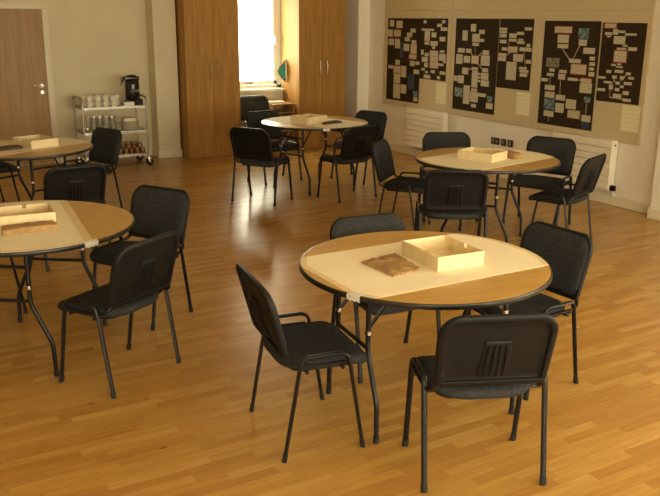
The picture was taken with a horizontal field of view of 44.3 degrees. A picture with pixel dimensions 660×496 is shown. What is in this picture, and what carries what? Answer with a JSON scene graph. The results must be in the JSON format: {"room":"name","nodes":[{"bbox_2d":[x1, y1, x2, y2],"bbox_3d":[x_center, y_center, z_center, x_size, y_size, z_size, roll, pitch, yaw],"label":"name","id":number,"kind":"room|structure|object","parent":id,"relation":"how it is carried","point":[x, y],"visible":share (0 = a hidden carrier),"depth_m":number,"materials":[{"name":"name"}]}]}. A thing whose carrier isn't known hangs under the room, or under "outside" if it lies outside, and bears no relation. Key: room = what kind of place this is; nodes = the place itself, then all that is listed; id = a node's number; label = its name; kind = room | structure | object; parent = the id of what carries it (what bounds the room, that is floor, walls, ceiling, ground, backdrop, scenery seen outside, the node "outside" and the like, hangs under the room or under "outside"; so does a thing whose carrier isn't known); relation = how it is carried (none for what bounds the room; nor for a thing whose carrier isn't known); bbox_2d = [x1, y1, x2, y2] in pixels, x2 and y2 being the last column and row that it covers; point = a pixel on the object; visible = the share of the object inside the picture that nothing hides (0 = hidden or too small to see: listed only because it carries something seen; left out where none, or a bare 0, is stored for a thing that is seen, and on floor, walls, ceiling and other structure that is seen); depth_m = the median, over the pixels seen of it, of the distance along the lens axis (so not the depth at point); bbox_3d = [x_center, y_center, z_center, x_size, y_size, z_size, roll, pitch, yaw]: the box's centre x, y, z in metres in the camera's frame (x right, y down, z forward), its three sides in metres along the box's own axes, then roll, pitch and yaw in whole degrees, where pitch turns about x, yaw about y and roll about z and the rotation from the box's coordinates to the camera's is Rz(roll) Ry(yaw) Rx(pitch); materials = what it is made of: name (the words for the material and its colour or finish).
{"room":"community hall","nodes":[
{"label":"community hall","id":0,"kind":"room"},
{"bbox_2d":[0,0,282,165],"bbox_3d":[-4.003,-2.455,10.421,10.290,2.750,0.300,-9,18,-29],"label":"wall","id":1,"kind":"structure","parent":0,"point":[94,44],"depth_m":10.79,"materials":[{"name":"beige paint"}]},
{"bbox_2d":[0,2,59,165],"bbox_3d":[-4.013,-2.056,10.306,0.966,2.045,0.073,-9,18,-29],"label":"door","id":2,"kind":"structure","parent":1,"relation":"in","point":[25,107],"depth_m":10.36,"materials":[{"name":"brown wood"}]},
{"bbox_2d":[60,148,151,162],"bbox_3d":[-4.552,-1.052,10.305,8.860,0.105,0.016,-9,18,-29],"label":"baseboard","id":3,"kind":"structure","parent":1,"relation":"attached to","point":[72,157],"depth_m":10.93,"materials":[{"name":"beige paint"}]},
{"bbox_2d":[240,0,284,91],"bbox_3d":[-1.122,-3.070,11.862,0.950,1.510,0.280,-9,18,-29],"label":"window","id":4,"kind":"structure","parent":1,"relation":"in","point":[274,84],"depth_m":12.10,"materials":[{"name":"white paint"}]},
{"bbox_2d":[145,0,180,150],"bbox_3d":[-2.289,-2.624,11.065,0.320,2.750,0.280,-9,18,-29],"label":"pillar","id":5,"kind":"structure","parent":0,"point":[160,14],"depth_m":11.02,"materials":[{"name":"beige paint"}]},
{"bbox_2d":[0,147,659,495],"bbox_3d":[-0.557,0.634,4.943,10.490,0.120,14.450,-9,18,-29],"label":"floor","id":6,"kind":"structure","parent":0,"point":[188,427],"depth_m":4.41,"materials":[{"name":"brown wood"}]},
{"bbox_2d":[0,161,19,201],"bbox_3d":[-3.430,-0.782,8.115,0.520,0.813,0.549,-13,21,-39],"label":"chair","id":7,"kind":"object","parent":6,"relation":"on","point":[5,167],"visible":0.9,"depth_m":8.05,"materials":[{"name":"black metal"}]},
{"bbox_2d":[9,257,27,313],"bbox_3d":[-2.347,0.031,5.306,0.549,0.813,0.520,16,22,42],"label":"chair","id":8,"kind":"object","parent":6,"relation":"on","point":[11,258],"visible":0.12,"depth_m":5.29,"materials":[{"name":"black metal"}]},
{"bbox_2d":[0,138,92,200],"bbox_3d":[-2.773,-0.546,7.402,1.222,0.760,1.222,12,20,36],"label":"round table","id":9,"kind":"object","parent":6,"relation":"on","point":[63,151],"visible":0.58,"depth_m":7.05,"materials":[{"name":"brown wood"}]},
{"bbox_2d":[0,137,88,155],"bbox_3d":[-2.839,-0.910,7.340,0.690,0.034,1.204,10,19,31],"label":"paper cover","id":10,"kind":"object","parent":9,"relation":"on","point":[62,141],"visible":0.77,"depth_m":7.44,"materials":[{"name":"beige paper"}]},
{"bbox_2d":[0,145,22,150],"bbox_3d":[-2.829,-0.889,7.153,0.222,0.031,0.184,-9,18,-29],"label":"paper bag","id":11,"kind":"object","parent":10,"relation":"on","point":[8,147],"visible":1,"depth_m":7.12,"materials":[{"name":"brown paper"}]},
{"bbox_2d":[12,134,58,148],"bbox_3d":[-2.676,-0.968,7.362,0.330,0.072,0.265,14,21,40],"label":"wooden tray","id":12,"kind":"object","parent":10,"relation":"on","point":[30,141],"visible":0.98,"depth_m":7.30,"materials":[{"name":"beige wood"}]},
{"bbox_2d":[0,201,134,376],"bbox_3d":[-1.747,0.225,4.738,1.222,0.760,1.222,2,16,4],"label":"round table","id":13,"kind":"object","parent":6,"relation":"on","point":[103,223],"visible":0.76,"depth_m":4.59,"materials":[{"name":"brown wood"}]},
{"bbox_2d":[0,200,98,252],"bbox_3d":[-1.790,-0.121,4.617,0.748,0.034,1.200,-7,17,-24],"label":"paper cover","id":14,"kind":"object","parent":13,"relation":"on","point":[70,230],"visible":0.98,"depth_m":4.36,"materials":[{"name":"beige paper"}]},
{"bbox_2d":[0,202,55,229],"bbox_3d":[-1.766,-0.185,4.650,0.330,0.072,0.265,-7,18,-25],"label":"wooden tray","id":15,"kind":"object","parent":14,"relation":"on","point":[9,215],"visible":0.78,"depth_m":4.65,"materials":[{"name":"beige wood"}]},
{"bbox_2d":[1,220,57,235],"bbox_3d":[-1.658,-0.115,4.466,0.298,0.040,0.117,-9,18,-29],"label":"paper bag","id":16,"kind":"object","parent":14,"relation":"on","point":[39,226],"visible":1,"depth_m":4.44,"materials":[{"name":"brown paper"}]},
{"bbox_2d":[43,163,110,271],"bbox_3d":[-2.075,-0.290,6.437,0.549,0.813,0.520,-11,20,-36],"label":"chair","id":17,"kind":"object","parent":6,"relation":"on","point":[87,182],"visible":0.45,"depth_m":6.20,"materials":[{"name":"black metal"}]},
{"bbox_2d":[62,127,122,207],"bbox_3d":[-2.393,-0.765,8.089,0.549,0.813,0.520,14,21,39],"label":"chair","id":18,"kind":"object","parent":6,"relation":"on","point":[106,142],"visible":0.7,"depth_m":8.12,"materials":[{"name":"black metal"}]},
{"bbox_2d":[73,94,153,164],"bbox_3d":[-2.839,-1.535,10.576,0.919,0.916,0.478,-9,18,-29],"label":"trolley","id":19,"kind":"object","parent":6,"relation":"on","point":[139,156],"visible":0.64,"depth_m":10.50,"materials":[{"name":"metal"}]},
{"bbox_2d":[86,102,94,107],"bbox_3d":[-3.025,-1.803,10.211,0.100,0.066,0.085,13,20,36],"label":"teacup","id":20,"kind":"object","parent":19,"relation":"on","point":[89,104],"visible":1,"depth_m":10.19,"materials":[{"name":"white ceramic"}]},
{"bbox_2d":[86,97,94,101],"bbox_3d":[-3.025,-1.869,10.202,0.100,0.066,0.085,-13,21,-39],"label":"teacup","id":21,"kind":"object","parent":20,"relation":"on","point":[88,99],"visible":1,"depth_m":10.17,"materials":[{"name":"white ceramic"}]},
{"bbox_2d":[94,102,102,106],"bbox_3d":[-2.940,-1.821,10.277,0.085,0.066,0.100,7,17,22],"label":"teacup","id":22,"kind":"object","parent":19,"relation":"on","point":[97,104],"visible":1,"depth_m":10.24,"materials":[{"name":"white ceramic"}]},
{"bbox_2d":[94,96,101,101],"bbox_3d":[-2.938,-1.882,10.249,0.100,0.066,0.085,-2,16,-10],"label":"teacup","id":23,"kind":"object","parent":22,"relation":"on","point":[97,98],"visible":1,"depth_m":10.22,"materials":[{"name":"white ceramic"}]},
{"bbox_2d":[102,101,109,106],"bbox_3d":[-2.854,-1.829,10.307,0.085,0.066,0.100,-11,19,-34],"label":"teacup","id":24,"kind":"object","parent":19,"relation":"on","point":[105,104],"visible":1,"depth_m":10.29,"materials":[{"name":"white ceramic"}]},
{"bbox_2d":[102,96,108,101],"bbox_3d":[-2.854,-1.898,10.307,0.085,0.066,0.100,6,17,17],"label":"teacup","id":25,"kind":"object","parent":24,"relation":"on","point":[104,98],"visible":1,"depth_m":10.28,"materials":[{"name":"white ceramic"}]},
{"bbox_2d":[75,103,144,110],"bbox_3d":[-2.847,-1.837,10.484,0.799,0.032,0.438,-9,18,-29],"label":"shelf","id":26,"kind":"object","parent":19,"relation":"attached to","point":[120,106],"depth_m":10.32,"materials":[{"name":"metal"}]},
{"bbox_2d":[77,126,146,135],"bbox_3d":[-2.850,-1.534,10.571,0.799,0.032,0.438,-9,18,-29],"label":"shelf","id":27,"kind":"object","parent":19,"relation":"attached to","point":[85,132],"depth_m":10.52,"materials":[{"name":"metal"}]},
{"bbox_2d":[79,152,147,159],"bbox_3d":[-2.852,-1.240,10.654,0.799,0.032,0.438,-9,18,-29],"label":"shelf","id":28,"kind":"object","parent":19,"relation":"attached to","point":[86,156],"depth_m":10.55,"materials":[{"name":"metal"}]},
{"bbox_2d":[110,101,118,106],"bbox_3d":[-2.764,-1.843,10.359,0.085,0.066,0.100,-15,22,-42],"label":"teacup","id":29,"kind":"object","parent":19,"relation":"on","point":[113,103],"visible":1,"depth_m":10.34,"materials":[{"name":"white ceramic"}]},
{"bbox_2d":[123,148,128,153],"bbox_3d":[-2.668,-1.267,10.590,0.068,0.073,0.068,-9,18,-29],"label":"jar","id":30,"kind":"object","parent":19,"relation":"on","point":[125,151],"visible":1,"depth_m":10.57,"materials":[{"name":"brown glass"}]},
{"bbox_2d":[126,142,130,147],"bbox_3d":[-2.635,-1.343,10.588,0.068,0.073,0.068,-9,18,-29],"label":"jar","id":31,"kind":"object","parent":30,"relation":"on","point":[128,144],"visible":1,"depth_m":10.56,"materials":[{"name":"brown glass"}]},
{"bbox_2d":[123,101,134,105],"bbox_3d":[-2.595,-1.858,10.438,0.130,0.055,0.080,-9,18,-29],"label":"carton","id":32,"kind":"object","parent":19,"relation":"on","point":[131,103],"visible":1,"depth_m":10.40,"materials":[{"name":"white cardboard"}]},
{"bbox_2d":[121,75,139,100],"bbox_3d":[-2.612,-2.070,10.592,0.239,0.377,0.192,-9,18,-29],"label":"flask","id":33,"kind":"object","parent":19,"relation":"on","point":[132,91],"visible":0.92,"depth_m":10.53,"materials":[{"name":"black plastic"}]},
{"bbox_2d":[129,148,133,153],"bbox_3d":[-2.604,-1.276,10.626,0.068,0.073,0.068,-9,18,-29],"label":"jar","id":34,"kind":"object","parent":19,"relation":"on","point":[131,150],"visible":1,"depth_m":10.60,"materials":[{"name":"brown glass"}]},
{"bbox_2d":[131,142,136,147],"bbox_3d":[-2.571,-1.353,10.624,0.068,0.073,0.068,-9,18,-29],"label":"jar","id":35,"kind":"object","parent":34,"relation":"on","point":[133,145],"visible":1,"depth_m":10.60,"materials":[{"name":"brown glass"}]},
{"bbox_2d":[133,99,142,105],"bbox_3d":[-2.491,-1.893,10.515,0.105,0.082,0.096,-9,18,-29],"label":"box","id":36,"kind":"object","parent":19,"relation":"on","point":[136,101],"visible":0.99,"depth_m":10.48,"materials":[{"name":"black plastic"}]},
{"bbox_3d":[-2.476,-1.296,10.698,0.068,0.073,0.068,-9,18,-29],"label":"jar","id":37,"kind":"object","parent":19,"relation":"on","visible":0},
{"bbox_2d":[137,141,141,147],"bbox_3d":[-2.507,-1.363,10.660,0.068,0.073,0.068,-9,18,-29],"label":"jar","id":38,"kind":"object","parent":37,"relation":"on","point":[139,143],"visible":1,"depth_m":10.64,"materials":[{"name":"brown glass"}]},
{"bbox_2d":[57,231,180,398],"bbox_3d":[-1.139,0.304,4.391,0.520,0.813,0.549,9,18,28],"label":"chair","id":39,"kind":"object","parent":6,"relation":"on","point":[141,270],"visible":1,"depth_m":4.22,"materials":[{"name":"black metal"}]},
{"bbox_2d":[90,184,192,330],"bbox_3d":[-1.238,0.042,5.301,0.549,0.813,0.520,9,18,28],"label":"chair","id":40,"kind":"object","parent":6,"relation":"on","point":[156,210],"visible":0.7,"depth_m":5.35,"materials":[{"name":"black fabric"}]},
{"bbox_2d":[175,0,240,158],"bbox_3d":[-1.714,-2.503,11.262,0.785,2.420,0.552,-9,18,-29],"label":"wardrobe","id":41,"kind":"object","parent":6,"relation":"on","point":[207,31],"visible":0.96,"depth_m":11.08,"materials":[{"name":"brown wood"}]},
{"bbox_2d":[229,127,292,206],"bbox_3d":[-0.734,-0.897,8.604,0.549,0.813,0.520,8,18,25],"label":"chair","id":42,"kind":"object","parent":6,"relation":"on","point":[251,146],"visible":1,"depth_m":8.40,"materials":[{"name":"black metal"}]},
{"bbox_2d":[240,95,283,154],"bbox_3d":[-1.004,-1.748,11.574,0.549,0.813,0.520,-9,18,-29],"label":"chair","id":43,"kind":"object","parent":6,"relation":"on","point":[249,103],"visible":0.42,"depth_m":11.64,"materials":[{"name":"black fabric"}]},
{"bbox_2d":[246,110,302,184],"bbox_3d":[-0.676,-1.214,9.714,0.549,0.813,0.520,-12,20,-37],"label":"chair","id":44,"kind":"object","parent":6,"relation":"on","point":[253,118],"visible":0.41,"depth_m":9.74,"materials":[{"name":"black fabric"}]},
{"bbox_2d":[269,102,294,141],"bbox_3d":[-0.766,-1.827,12.100,0.364,0.675,0.350,-9,18,-29],"label":"shelf unit","id":45,"kind":"object","parent":6,"relation":"on","point":[287,108],"visible":0.31,"depth_m":12.09,"materials":[{"name":"brown wood"}]},
{"bbox_2d":[268,100,284,103],"bbox_3d":[-0.817,-2.161,11.987,0.260,0.030,0.180,-9,18,-29],"label":"paper stack","id":46,"kind":"object","parent":45,"relation":"on","point":[271,101],"visible":0.76,"depth_m":11.91,"materials":[{"name":"white paper"}]},
{"bbox_2d":[236,263,367,463],"bbox_3d":[-0.135,0.482,3.798,0.520,0.813,0.549,-6,17,-21],"label":"chair","id":47,"kind":"object","parent":6,"relation":"on","point":[301,346],"visible":1,"depth_m":3.66,"materials":[{"name":"black fabric"}]},
{"bbox_2d":[282,0,345,149],"bbox_3d":[-0.227,-2.729,12.101,0.788,2.420,0.552,-9,18,-29],"label":"wardrobe","id":48,"kind":"object","parent":6,"relation":"on","point":[314,31],"visible":0.96,"depth_m":11.88,"materials":[{"name":"brown wood"}]},
{"bbox_2d":[277,59,285,81],"bbox_3d":[-0.720,-2.623,12.011,0.167,0.338,0.031,-11,20,-36],"label":"cloth","id":49,"kind":"object","parent":48,"relation":"hanging from","point":[281,71],"visible":1,"depth_m":12.01,"materials":[{"name":"green fabric"}]},
{"bbox_2d":[261,116,367,195],"bbox_3d":[-0.176,-1.075,9.337,1.222,0.760,1.222,14,21,40],"label":"round table","id":50,"kind":"object","parent":6,"relation":"on","point":[271,124],"visible":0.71,"depth_m":8.98,"materials":[{"name":"brown wood"}]},
{"bbox_2d":[264,115,366,131],"bbox_3d":[-0.177,-1.426,9.231,1.200,0.034,0.745,15,21,41],"label":"paper cover","id":51,"kind":"object","parent":50,"relation":"on","point":[284,119],"visible":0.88,"depth_m":9.08,"materials":[{"name":"white paper"}]},
{"bbox_2d":[290,113,326,123],"bbox_3d":[-0.241,-1.466,9.183,0.265,0.072,0.330,14,21,39],"label":"wooden tray","id":52,"kind":"object","parent":51,"relation":"on","point":[309,118],"visible":0.91,"depth_m":9.11,"materials":[{"name":"beige wood"}]},
{"bbox_2d":[322,120,341,124],"bbox_3d":[0.017,-1.418,9.101,0.126,0.027,0.365,15,21,40],"label":"paper bag","id":53,"kind":"object","parent":51,"relation":"on","point":[332,121],"visible":1,"depth_m":9.05,"materials":[{"name":"brown paper"}]},
{"bbox_2d":[317,125,379,202],"bbox_3d":[0.202,-0.951,8.822,0.549,0.813,0.520,-12,20,-37],"label":"chair","id":54,"kind":"object","parent":6,"relation":"on","point":[357,140],"visible":0.87,"depth_m":8.63,"materials":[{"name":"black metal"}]},
{"bbox_2d":[330,110,386,184],"bbox_3d":[0.352,-1.232,9.810,0.549,0.813,0.520,14,21,40],"label":"chair","id":55,"kind":"object","parent":6,"relation":"on","point":[373,117],"visible":0.3,"depth_m":9.80,"materials":[{"name":"black fabric"}]},
{"bbox_2d":[330,212,440,383],"bbox_3d":[0.311,0.263,4.580,0.549,0.813,0.520,-7,18,-25],"label":"chair","id":56,"kind":"object","parent":6,"relation":"on","point":[381,222],"visible":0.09,"depth_m":4.62,"materials":[{"name":"black fabric"}]},
{"bbox_2d":[371,139,429,228],"bbox_3d":[0.672,-0.573,7.515,0.520,0.813,0.549,6,17,20],"label":"chair","id":57,"kind":"object","parent":6,"relation":"on","point":[380,149],"visible":0.98,"depth_m":7.39,"materials":[{"name":"black fabric"}]},
{"bbox_2d":[299,231,552,443],"bbox_3d":[0.457,0.435,4.074,1.222,0.760,1.222,-6,17,-22],"label":"round table","id":58,"kind":"object","parent":6,"relation":"on","point":[502,290],"visible":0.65,"depth_m":3.69,"materials":[{"name":"brown wood"}]},
{"bbox_2d":[301,233,547,302],"bbox_3d":[0.464,0.079,3.989,1.178,0.034,0.690,-9,18,-29],"label":"table runner","id":59,"kind":"object","parent":58,"relation":"on","point":[345,270],"visible":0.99,"depth_m":3.85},
{"bbox_2d":[361,253,421,276],"bbox_3d":[0.306,0.072,3.900,0.233,0.026,0.303,-9,18,-29],"label":"paper bag","id":60,"kind":"object","parent":59,"relation":"on","point":[394,264],"visible":1,"depth_m":3.86,"materials":[{"name":"brown paper"}]},
{"bbox_2d":[401,235,483,271],"bbox_3d":[0.552,0.022,4.000,0.265,0.072,0.330,-7,18,-25],"label":"wooden tray","id":61,"kind":"object","parent":59,"relation":"on","point":[457,255],"visible":1,"depth_m":3.98,"materials":[{"name":"beige wood"}]},
{"bbox_2d":[418,132,477,221],"bbox_3d":[1.170,-0.705,7.993,0.549,0.813,0.520,0,16,-2],"label":"chair","id":62,"kind":"object","parent":6,"relation":"on","point":[431,140],"visible":0.32,"depth_m":8.09,"materials":[{"name":"black metal"}]},
{"bbox_2d":[414,169,488,237],"bbox_3d":[0.965,-0.266,6.452,0.549,0.813,0.520,1,16,1],"label":"chair","id":63,"kind":"object","parent":6,"relation":"on","point":[448,194],"visible":0.97,"depth_m":6.21,"materials":[{"name":"black metal"}]},
{"bbox_2d":[402,313,558,492],"bbox_3d":[0.635,0.580,3.479,0.549,0.813,0.520,-1,16,-7],"label":"chair","id":64,"kind":"object","parent":6,"relation":"on","point":[490,356],"visible":1,"depth_m":3.25,"materials":[{"name":"grey fabric"}]},
{"bbox_2d":[415,147,560,242],"bbox_3d":[1.338,-0.404,7.036,1.222,0.760,1.222,7,17,21],"label":"round table","id":65,"kind":"object","parent":6,"relation":"on","point":[544,165],"visible":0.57,"depth_m":6.64,"materials":[{"name":"brown wood"}]},
{"bbox_2d":[418,147,553,169],"bbox_3d":[1.341,-0.756,6.935,1.200,0.034,0.690,-13,21,-40],"label":"paper cover","id":66,"kind":"object","parent":65,"relation":"on","point":[451,160],"visible":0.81,"depth_m":6.77,"materials":[{"name":"beige paper"}]},
{"bbox_2d":[457,146,507,162],"bbox_3d":[1.294,-0.794,6.881,0.330,0.072,0.265,13,20,38],"label":"wooden tray","id":67,"kind":"object","parent":66,"relation":"on","point":[473,153],"visible":1,"depth_m":6.82,"materials":[{"name":"beige wood"}]},
{"bbox_2d":[507,150,522,158],"bbox_3d":[1.549,-0.812,6.976,0.117,0.058,0.231,-9,18,-29],"label":"paper bag","id":68,"kind":"object","parent":66,"relation":"on","point":[510,154],"visible":0.73,"depth_m":6.89,"materials":[{"name":"brown paper"}]},
{"bbox_2d":[467,221,592,400],"bbox_3d":[1.062,0.311,4.435,0.520,0.813,0.549,-9,19,-31],"label":"chair","id":69,"kind":"object","parent":6,"relation":"on","point":[568,252],"visible":0.51,"depth_m":4.36,"materials":[{"name":"black fabric"}]},
{"bbox_2d":[502,136,575,224],"bbox_3d":[2.011,-0.627,7.746,0.549,0.813,0.520,12,19,34],"label":"chair","id":70,"kind":"object","parent":6,"relation":"on","point":[563,149],"visible":0.71,"depth_m":7.75,"materials":[{"name":"black fabric"}]},
{"bbox_2d":[528,153,606,239],"bbox_3d":[2.045,-0.426,7.044,0.520,0.813,0.549,13,20,36],"label":"chair","id":71,"kind":"object","parent":6,"relation":"on","point":[590,171],"visible":0.98,"depth_m":6.88,"materials":[{"name":"black fabric"}]},
{"bbox_2d":[345,0,369,130],"bbox_3d":[0.382,-2.995,12.450,0.200,2.750,0.500,-9,18,-29],"label":"wall","id":72,"kind":"structure","parent":0,"point":[357,11],"depth_m":12.31,"materials":[{"name":"white paint"}]},
{"bbox_2d":[368,0,659,203],"bbox_3d":[3.936,-1.403,6.994,0.200,2.750,13.900,-9,18,-29],"label":"wall","id":73,"kind":"structure","parent":0,"point":[635,165],"depth_m":9.66,"materials":[{"name":"white paint"}]},
{"bbox_2d":[405,107,448,148],"bbox_3d":[1.323,-1.617,11.250,0.103,0.605,0.895,-9,18,-29],"label":"radiator","id":74,"kind":"object","parent":73,"relation":"attached to","point":[419,121],"visible":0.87,"depth_m":11.23,"materials":[{"name":"metal"}]},
{"bbox_2d":[407,107,445,113],"bbox_3d":[1.334,-1.897,11.145,0.093,0.010,0.821,-9,18,-29],"label":"grille","id":75,"kind":"object","parent":74,"relation":"attached to","point":[411,109],"depth_m":11.18,"materials":[{"name":"metal"}]},
{"bbox_2d":[491,137,499,144],"bbox_3d":[2.060,-1.337,10.112,0.016,0.086,0.150,-9,18,-29],"label":"wall socket","id":76,"kind":"object","parent":73,"relation":"attached to","point":[494,140],"visible":1,"depth_m":10.11,"materials":[{"name":"black plastic"}]},
{"bbox_2d":[501,138,505,145],"bbox_3d":[2.139,-1.302,9.986,0.012,0.086,0.090,-9,18,-29],"label":"wall socket","id":77,"kind":"object","parent":73,"relation":"attached to","point":[503,141],"visible":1,"depth_m":9.98,"materials":[{"name":"black plastic"}]},
{"bbox_2d":[507,140,512,146],"bbox_3d":[2.200,-1.275,9.886,0.012,0.086,0.090,-9,18,-29],"label":"wall socket","id":78,"kind":"object","parent":73,"relation":"attached to","point":[510,142],"visible":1,"depth_m":9.88,"materials":[{"name":"black plastic"}]},
{"bbox_2d":[383,0,655,145],"bbox_3d":[1.981,-2.466,9.940,0.021,1.790,4.660,-9,18,-29],"label":"pinboard","id":79,"kind":"object","parent":73,"relation":"attached to","point":[606,120],"visible":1,"depth_m":9.39,"materials":[{"name":"beige fabric"}]},
{"bbox_2d":[386,18,421,103],"bbox_3d":[1.039,-2.671,11.523,0.009,1.150,0.800,-9,18,-29],"label":"poster","id":80,"kind":"object","parent":79,"relation":"attached to","point":[404,34],"visible":1,"depth_m":11.50,"materials":[{"name":"black paper"}]},
{"bbox_2d":[400,42,403,56],"bbox_3d":[1.021,-2.820,11.512,0.002,0.214,0.084,-9,18,-29],"label":"photograph","id":81,"kind":"object","parent":80,"relation":"attached to","point":[401,43],"depth_m":11.51},
{"bbox_2d":[407,74,413,89],"bbox_3d":[1.140,-2.341,11.430,0.002,0.209,0.154,-9,18,-29],"label":"photograph","id":82,"kind":"object","parent":80,"relation":"attached to","point":[410,77],"depth_m":11.43},
{"bbox_2d":[419,18,447,80],"bbox_3d":[1.391,-2.672,10.900,0.009,0.805,0.577,-9,18,-29],"label":"poster","id":83,"kind":"object","parent":79,"relation":"attached to","point":[434,31],"visible":1,"depth_m":10.88,"materials":[{"name":"black paper"}]},
{"bbox_2d":[435,82,445,103],"bbox_3d":[1.491,-2.080,10.890,0.002,0.277,0.217,-9,18,-29],"label":"sheet","id":84,"kind":"object","parent":79,"relation":"attached to","point":[440,87],"visible":1,"depth_m":10.89,"materials":[{"name":"white paper"}]},
{"bbox_2d":[452,18,499,114],"bbox_3d":[1.826,-2.301,10.226,0.014,1.148,0.819,-9,18,-29],"label":"poster","id":85,"kind":"object","parent":79,"relation":"attached to","point":[476,41],"visible":1,"depth_m":10.21,"materials":[{"name":"black paper"}]},
{"bbox_2d":[455,87,462,96],"bbox_3d":[1.678,-2.034,10.560,0.002,0.114,0.158,-9,18,-29],"label":"photograph","id":86,"kind":"object","parent":85,"relation":"attached to","point":[458,90],"depth_m":10.55},
{"bbox_2d":[487,96,491,101],"bbox_3d":[1.984,-1.851,10.066,0.002,0.076,0.090,-9,18,-29],"label":"photograph","id":87,"kind":"object","parent":85,"relation":"on","point":[489,98],"depth_m":10.07},
{"bbox_2d":[496,19,534,90],"bbox_3d":[2.185,-2.295,9.593,0.014,0.809,0.570,-9,18,-29],"label":"poster","id":88,"kind":"object","parent":79,"relation":"attached to","point":[516,35],"visible":1,"depth_m":9.58,"materials":[{"name":"paper"}]},
{"bbox_2d":[516,92,529,115],"bbox_3d":[2.283,-1.706,9.588,0.002,0.267,0.223,-9,18,-29],"label":"sheet","id":89,"kind":"object","parent":79,"relation":"attached to","point":[523,99],"visible":1,"depth_m":9.59,"materials":[{"name":"white paper"}]},
{"bbox_2d":[537,21,601,130],"bbox_3d":[2.619,-1.909,8.927,0.014,1.143,0.809,-9,18,-29],"label":"poster","id":90,"kind":"object","parent":79,"relation":"attached to","point":[570,48],"visible":1,"depth_m":8.90,"materials":[{"name":"black paper"}]},
{"bbox_2d":[544,98,554,109],"bbox_3d":[2.495,-1.639,9.219,0.002,0.118,0.160,-9,18,-29],"label":"photograph","id":91,"kind":"object","parent":90,"relation":"on","point":[549,103],"depth_m":9.21},
{"bbox_2d":[546,57,559,67],"bbox_3d":[2.500,-2.082,9.090,0.002,0.102,0.196,-9,18,-29],"label":"photograph","id":92,"kind":"object","parent":90,"relation":"attached to","point":[551,62],"depth_m":9.09},
{"bbox_2d":[578,28,588,38],"bbox_3d":[2.712,-2.294,8.657,0.002,0.109,0.144,-9,18,-29],"label":"photograph","id":93,"kind":"object","parent":90,"relation":"on","point":[583,33],"depth_m":8.66},
{"bbox_2d":[581,122,588,128],"bbox_3d":[2.776,-1.330,8.803,0.002,0.070,0.106,-9,18,-29],"label":"photograph","id":94,"kind":"object","parent":90,"relation":"attached to","point":[584,125],"depth_m":8.81},
{"bbox_2d":[584,97,590,102],"bbox_3d":[2.774,-1.598,8.735,0.002,0.061,0.091,-9,18,-29],"label":"photograph","id":95,"kind":"object","parent":90,"relation":"attached to","point":[586,99],"depth_m":8.73},
{"bbox_2d":[596,22,647,104],"bbox_3d":[2.977,-1.892,8.299,0.014,0.801,0.555,-9,18,-29],"label":"poster","id":96,"kind":"object","parent":79,"relation":"attached to","point":[622,51],"visible":1,"depth_m":8.29,"materials":[{"name":"black paper"}]},
{"bbox_2d":[620,105,640,132],"bbox_3d":[3.074,-1.321,8.289,0.002,0.266,0.227,-9,18,-29],"label":"sheet","id":97,"kind":"object","parent":79,"relation":"attached to","point":[630,118],"visible":1,"depth_m":8.29,"materials":[{"name":"white paper"}]},
{"bbox_2d":[388,142,650,213],"bbox_3d":[1.941,-1.022,10.409,0.016,0.105,5.410,-9,18,-29],"label":"baseboard","id":98,"kind":"structure","parent":73,"relation":"attached to","point":[629,204],"depth_m":8.71,"materials":[{"name":"beige paint"}]},
{"bbox_2d":[549,131,617,195],"bbox_3d":[2.779,-0.928,8.855,0.103,0.588,0.907,-9,18,-29],"label":"radiator","id":99,"kind":"object","parent":73,"relation":"attached to","point":[587,147],"visible":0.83,"depth_m":8.64,"materials":[{"name":"metal"}]},
{"bbox_2d":[554,131,615,141],"bbox_3d":[2.763,-1.212,8.797,0.093,0.010,0.826,-9,18,-29],"label":"grille","id":100,"kind":"object","parent":99,"relation":"attached to","point":[556,133],"depth_m":8.81,"materials":[{"name":"metal"}]},
{"bbox_2d":[650,131,659,209],"bbox_3d":[3.592,-1.476,7.240,0.135,2.750,1.290,-9,18,-29],"label":"wall","id":101,"kind":"structure","parent":0,"point":[655,199],"depth_m":7.98,"materials":[{"name":"white paint"}]},
{"bbox_2d":[152,148,659,220],"bbox_3d":[0.720,-0.710,9.280,3.305,0.105,7.200,-9,18,-29],"label":"trim","id":102,"kind":"structure","parent":101,"relation":"attached to","point":[654,214],"depth_m":11.25,"materials":[{"name":"beige paint"}]},
{"bbox_3d":[-2.618,-1.643,10.585,0.240,0.020,0.240,-9,18,-29],"label":"dinner plate","id":103,"kind":"object","parent":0,"visible":0},
{"bbox_3d":[-2.621,-1.652,10.581,0.240,0.020,0.240,-9,18,-29],"label":"dinner plate","id":104,"kind":"object","parent":103,"relation":"on","visible":0},
{"bbox_2d":[121,116,135,121],"bbox_3d":[-2.629,-1.682,10.565,0.150,0.045,0.150,-9,18,-29],"label":"napkin stack","id":105,"kind":"object","parent":104,"relation":"on","point":[125,119],"visible":1,"depth_m":10.51,"materials":[{"name":"white paper"}]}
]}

